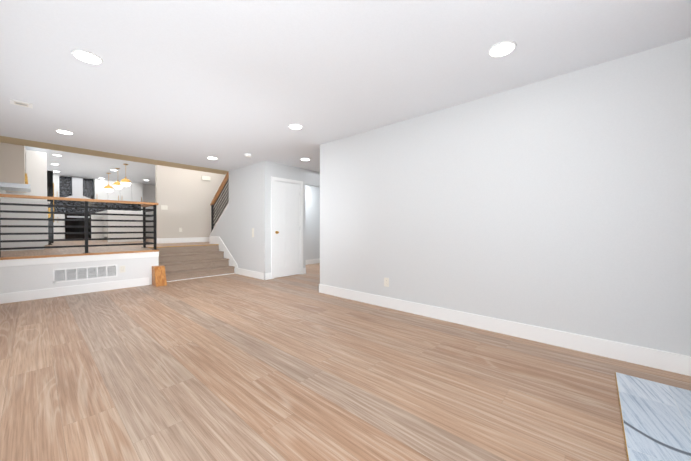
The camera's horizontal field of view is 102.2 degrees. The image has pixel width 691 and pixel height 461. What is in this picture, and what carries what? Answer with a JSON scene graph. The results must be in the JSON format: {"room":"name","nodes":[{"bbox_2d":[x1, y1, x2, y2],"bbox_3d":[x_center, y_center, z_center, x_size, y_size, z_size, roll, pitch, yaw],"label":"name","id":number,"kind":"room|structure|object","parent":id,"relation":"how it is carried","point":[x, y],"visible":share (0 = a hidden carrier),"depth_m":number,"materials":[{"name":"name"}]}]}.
{"room":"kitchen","nodes":[
{"label":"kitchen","id":0,"kind":"room"},
{"bbox_2d":[0,257,158,293],"bbox_3d":[-4.526,0.695,4.827,0.900,0.628,1.980,0,1,42],"label":"wall","id":1,"kind":"structure","parent":0,"point":[23,278],"depth_m":4.26,"materials":[{"name":"white paint"}]},
{"bbox_2d":[0,278,148,303],"bbox_3d":[-4.235,0.942,4.466,0.019,0.140,1.825,0,1,42],"label":"baseboard","id":2,"kind":"structure","parent":1,"relation":"attached to","point":[12,297],"depth_m":4.35,"materials":[{"name":"white wood"}]},
{"bbox_2d":[0,250,158,266],"bbox_3d":[-4.186,0.435,4.524,0.048,0.132,1.985,0,1,42],"label":"trim","id":3,"kind":"structure","parent":1,"relation":"attached to","point":[36,260],"depth_m":4.39,"materials":[{"name":"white wood"}]},
{"bbox_2d":[53,264,117,282],"bbox_3d":[-4.191,0.692,4.522,0.006,0.210,0.770,0,1,42],"label":"air vent","id":4,"kind":"object","parent":1,"relation":"in","point":[79,273],"visible":1,"depth_m":4.50,"materials":[{"name":"white metal"}]},
{"bbox_2d":[120,266,124,272],"bbox_3d":[-3.888,0.673,4.860,0.008,0.115,0.075,0,1,42],"label":"outlet","id":5,"kind":"object","parent":1,"relation":"attached to","point":[122,268],"visible":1,"depth_m":4.86,"materials":[{"name":"plastic"}]},
{"bbox_2d":[25,146,154,184],"bbox_3d":[-6.290,-2.138,9.841,8.500,0.100,7.400,0,1,42],"label":"ceiling","id":6,"kind":"structure","parent":0,"point":[84,166],"depth_m":9.21,"materials":[{"name":"paint"}]},
{"bbox_2d":[104,173,112,192],"bbox_3d":[-8.616,-1.735,10.136,0.264,0.708,0.264,0,1,42],"label":"globe pendant light","id":7,"kind":"object","parent":6,"relation":"hanging from","point":[108,188],"visible":1,"depth_m":10.09,"materials":[{"name":"white glass"}]},
{"bbox_2d":[113,168,122,189],"bbox_3d":[-7.620,-1.727,9.329,0.264,0.708,0.264,0,1,42],"label":"globe pendant light","id":8,"kind":"object","parent":6,"relation":"hanging from","point":[117,185],"visible":0.92,"depth_m":9.26,"materials":[{"name":"white glass"}]},
{"bbox_2d":[120,164,130,186],"bbox_3d":[-6.877,-1.722,8.721,0.264,0.708,0.264,0,1,42],"label":"globe pendant light","id":9,"kind":"object","parent":6,"relation":"hanging from","point":[124,182],"visible":1,"depth_m":8.65,"materials":[{"name":"white glass"}]},
{"bbox_2d":[0,238,210,257],"bbox_3d":[-5.933,0.394,9.627,9.350,0.140,7.280,0,1,42],"label":"floor","id":10,"kind":"structure","parent":0,"point":[72,243],"depth_m":5.60,"materials":[{"name":"brown wood"}]},
{"bbox_2d":[0,142,49,250],"bbox_3d":[-6.613,-0.690,5.772,2.010,2.100,0.630,0,1,42],"label":"tall cabinet","id":11,"kind":"object","parent":10,"relation":"on","point":[13,176],"visible":0.75,"depth_m":5.05,"materials":[{"name":"white wood"}]},
{"bbox_2d":[6,150,53,244],"bbox_3d":[-7.706,-0.760,6.837,0.980,2.220,0.768,0,1,42],"label":"fridge","id":12,"kind":"object","parent":10,"relation":"on","point":[40,179],"visible":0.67,"depth_m":6.61,"materials":[{"name":"metal"}]},
{"bbox_2d":[53,214,64,237],"bbox_3d":[-10.899,-0.123,10.430,0.619,0.880,0.520,0,1,42],"label":"base cabinet","id":13,"kind":"object","parent":10,"relation":"on","point":[56,216],"depth_m":10.31,"materials":[{"name":"white wood"}]},
{"bbox_2d":[65,214,90,238],"bbox_3d":[-10.443,-0.182,10.881,0.660,0.990,0.740,0,1,42],"label":"range oven","id":14,"kind":"object","parent":10,"relation":"on","point":[74,223],"visible":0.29,"depth_m":10.63,"materials":[{"name":"metal"}]},
{"bbox_2d":[0,194,158,256],"bbox_3d":[-4.258,-0.074,4.596,0.090,0.890,1.998,0,1,42],"label":"railing","id":15,"kind":"object","parent":10,"relation":"on","point":[144,220],"visible":1,"depth_m":4.53,"materials":[{"name":"black metal"}]},
{"bbox_2d":[91,210,142,241],"bbox_3d":[-7.775,-0.139,9.441,3.400,0.930,0.900,0,1,42],"label":"kitchen island","id":16,"kind":"object","parent":10,"relation":"on","point":[113,223],"visible":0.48,"depth_m":8.37,"materials":[{"name":"white wood"}]},
{"bbox_2d":[93,178,142,201],"bbox_3d":[-9.699,-1.661,11.946,0.350,0.888,1.600,0,1,42],"label":"upper cabinet","id":17,"kind":"object","parent":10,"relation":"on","point":[94,189],"depth_m":11.77,"materials":[{"name":"white wood"}]},
{"bbox_2d":[63,176,155,233],"bbox_3d":[-9.379,-0.909,12.685,0.120,2.410,7.280,0,1,42],"label":"wall","id":18,"kind":"structure","parent":0,"point":[149,193],"depth_m":12.92,"materials":[{"name":"white paint"}]},
{"bbox_2d":[53,174,60,196],"bbox_3d":[-11.031,-1.647,10.454,0.347,0.888,0.400,0,1,42],"label":"upper cabinet","id":19,"kind":"object","parent":18,"relation":"attached to","point":[56,178],"depth_m":10.45,"materials":[{"name":"white wood"}]},
{"bbox_2d":[65,176,89,198],"bbox_3d":[-10.512,-1.652,10.929,0.486,0.888,0.760,0,1,42],"label":"hood chimney","id":20,"kind":"object","parent":18,"relation":"attached to","point":[77,186],"visible":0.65,"depth_m":10.88,"materials":[{"name":"silver metal"}]},
{"bbox_2d":[0,136,228,174],"bbox_3d":[-2.890,-1.788,6.896,0.500,0.745,7.280,0,1,42],"label":"header beam","id":21,"kind":"structure","parent":0,"point":[17,141],"depth_m":5.13,"materials":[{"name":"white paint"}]},
{"bbox_2d":[148,244,218,247],"bbox_3d":[-3.697,0.358,6.430,0.062,0.016,1.519,0,1,42],"label":"trim","id":22,"kind":"structure","parent":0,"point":[183,246],"depth_m":6.35,"materials":[{"name":"brown wood"}]},
{"bbox_2d":[155,165,228,237],"bbox_3d":[-3.443,-0.876,9.125,0.120,2.410,4.700,0,1,42],"label":"wall","id":23,"kind":"structure","parent":0,"point":[186,196],"depth_m":7.84,"materials":[{"name":"paint"}]},
{"bbox_2d":[161,205,167,209],"bbox_3d":[-4.843,-0.616,7.455,0.014,0.115,0.150,0,1,42],"label":"light switch","id":24,"kind":"object","parent":23,"relation":"attached to","point":[164,207],"visible":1,"depth_m":7.46,"materials":[{"name":"plastic"}]},
{"bbox_2d":[157,237,208,243],"bbox_3d":[-3.398,0.259,9.084,0.016,0.140,4.716,0,1,42],"label":"baseboard","id":25,"kind":"structure","parent":23,"relation":"attached to","point":[181,240],"depth_m":7.78,"materials":[{"name":"white wood"}]},
{"bbox_2d":[202,176,210,180],"bbox_3d":[-4.120,-1.543,8.235,0.044,0.120,0.240,0,1,42],"label":"box","id":26,"kind":"object","parent":23,"relation":"attached to","point":[207,178],"visible":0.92,"depth_m":8.22,"materials":[{"name":"plastic"}]},
{"bbox_2d":[210,161,269,272],"bbox_3d":[-2.563,-0.210,6.534,2.610,2.405,0.120,0,1,42],"label":"wall","id":27,"kind":"structure","parent":0,"point":[247,210],"depth_m":6.03,"materials":[{"name":"paint"}]},
{"bbox_2d":[167,273,233,281],"bbox_3d":[-3.053,0.993,5.902,0.011,0.012,1.461,0,1,42],"label":"trim","id":28,"kind":"structure","parent":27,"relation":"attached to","point":[200,277],"depth_m":5.88,"materials":[{"name":"white wood"}]},
{"bbox_2d":[209,204,228,243],"bbox_3d":[-3.149,-0.146,7.057,1.080,0.989,0.144,0,1,42],"label":"trim","id":29,"kind":"structure","parent":27,"relation":"on","point":[217,222],"depth_m":7.04,"materials":[{"name":"white wood"}]},
{"bbox_2d":[210,172,228,231],"bbox_3d":[-3.154,-0.645,7.057,1.107,1.525,0.075,0,1,42],"label":"railing","id":30,"kind":"object","parent":29,"relation":"on","point":[219,191],"visible":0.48,"depth_m":7.10,"materials":[{"name":"black metal"}]},
{"bbox_2d":[209,236,237,272],"bbox_3d":[-3.015,0.570,6.853,1.519,0.840,0.016,0,1,42],"label":"trim","id":31,"kind":"structure","parent":27,"relation":"attached to","point":[222,246],"depth_m":6.78,"materials":[{"name":"white wood"}]},
{"bbox_2d":[235,268,267,279],"bbox_3d":[-2.085,0.927,6.043,1.262,0.140,0.039,0,1,42],"label":"baseboard","id":32,"kind":"structure","parent":27,"relation":"attached to","point":[264,276],"depth_m":5.92,"materials":[{"name":"white wood"}]},
{"bbox_2d":[270,162,319,271],"bbox_3d":[-0.382,-0.215,7.111,0.120,2.405,3.643,0,1,42],"label":"wall","id":33,"kind":"structure","parent":0,"point":[309,177],"depth_m":6.30,"materials":[{"name":"paint"}]},
{"bbox_2d":[274,181,299,277],"bbox_3d":[-1.246,-0.021,6.044,0.105,2.021,0.691,0,1,42],"label":"closet door","id":34,"kind":"structure","parent":33,"relation":"in","point":[286,229],"depth_m":6.04,"materials":[{"name":"white wood"}]},
{"bbox_2d":[271,176,302,278],"bbox_3d":[-1.292,-0.058,6.077,0.138,2.110,0.840,0,1,42],"label":"door frame","id":35,"kind":"structure","parent":33,"relation":"attached to","point":[273,179],"depth_m":5.82,"materials":[{"name":"white wood"}]},
{"bbox_2d":[305,185,319,259],"bbox_3d":[-0.916,-0.226,8.285,0.120,2.405,2.600,0,1,42],"label":"wall","id":36,"kind":"structure","parent":0,"point":[312,213],"depth_m":8.14,"materials":[{"name":"paint"}]},
{"bbox_2d":[306,258,319,264],"bbox_3d":[-0.865,0.907,8.250,0.016,0.140,2.600,0,1,42],"label":"baseboard","id":37,"kind":"structure","parent":36,"relation":"attached to","point":[312,261],"depth_m":8.13,"materials":[{"name":"white wood"}]},
{"bbox_2d":[0,263,690,460],"bbox_3d":[0.071,1.065,4.203,6.940,0.100,7.400,0,1,42],"label":"floor","id":38,"kind":"structure","parent":0,"point":[238,367],"depth_m":1.90,"materials":[{"name":"brown wood"}]},
{"bbox_2d":[152,265,166,286],"bbox_3d":[-3.434,0.833,5.141,0.282,0.345,0.170,0,1,42],"label":"block","id":39,"kind":"object","parent":38,"relation":"on","point":[158,275],"visible":0.96,"depth_m":5.09,"materials":[{"name":"orange wood"}]},
{"bbox_2d":[151,245,234,280],"bbox_3d":[-3.378,0.682,6.149,0.856,0.628,1.519,0,1,42],"label":"stairs","id":40,"kind":"structure","parent":38,"relation":"on","point":[184,262],"depth_m":6.14,"materials":[{"name":"brown wood"}]},
{"bbox_2d":[615,372,690,460],"bbox_3d":[1.505,1.034,1.151,0.489,0.018,1.858,0,1,42],"label":"hearth","id":41,"kind":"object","parent":38,"relation":"on","point":[656,420],"depth_m":1.51,"materials":[{"name":"white stone"}]},
{"bbox_2d":[0,0,690,171],"bbox_3d":[-0.041,-1.441,4.280,7.240,0.100,7.400,0,1,42],"label":"ceiling","id":42,"kind":"structure","parent":0,"point":[228,84],"depth_m":2.28,"materials":[{"name":"paint"}]},
{"bbox_2d":[10,99,32,108],"bbox_3d":[-3.517,-1.374,3.025,0.160,0.011,0.160,0,1,42],"label":"ceiling vent","id":43,"kind":"object","parent":42,"relation":"in","point":[21,103],"visible":1,"depth_m":3.01,"materials":[{"name":"plastic"}]},
{"bbox_2d":[55,130,73,133],"bbox_3d":[-3.951,-1.383,3.920,0.188,0.009,0.188,0,1,42],"label":"recessed light","id":44,"kind":"object","parent":42,"relation":"in","point":[64,131],"visible":0.98,"depth_m":3.91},
{"bbox_2d":[71,49,102,64],"bbox_3d":[-2.039,-1.367,2.203,0.188,0.009,0.188,0,1,42],"label":"recessed light","id":45,"kind":"object","parent":42,"relation":"in","point":[87,56],"visible":1,"depth_m":2.19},
{"bbox_2d":[288,124,301,128],"bbox_3d":[-0.667,-1.381,3.713,0.188,0.009,0.188,0,1,42],"label":"recessed light","id":46,"kind":"object","parent":42,"relation":"in","point":[294,126],"visible":0.98,"depth_m":3.69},
{"bbox_2d":[488,41,516,56],"bbox_3d":[1.183,-1.366,2.106,0.188,0.009,0.188,0,1,42],"label":"recessed light","id":47,"kind":"object","parent":42,"relation":"in","point":[503,48],"visible":1,"depth_m":2.09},
{"bbox_2d":[320,37,690,355],"bbox_3d":[1.100,-0.179,3.271,3.962,2.405,0.120,0,1,42],"label":"wall","id":48,"kind":"structure","parent":0,"point":[561,202],"depth_m":2.57,"materials":[{"name":"paint"}]},
{"bbox_2d":[384,278,388,286],"bbox_3d":[0.541,0.684,3.690,0.075,0.115,0.008,0,1,42],"label":"outlet","id":49,"kind":"object","parent":48,"relation":"attached to","point":[386,282],"visible":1,"depth_m":3.69,"materials":[{"name":"plastic"}]},
{"bbox_2d":[319,284,690,375],"bbox_3d":[1.056,0.953,3.243,3.978,0.140,0.042,0,1,42],"label":"baseboard","id":50,"kind":"structure","parent":48,"relation":"attached to","point":[662,360],"depth_m":2.56,"materials":[{"name":"white wood"}]}
]}

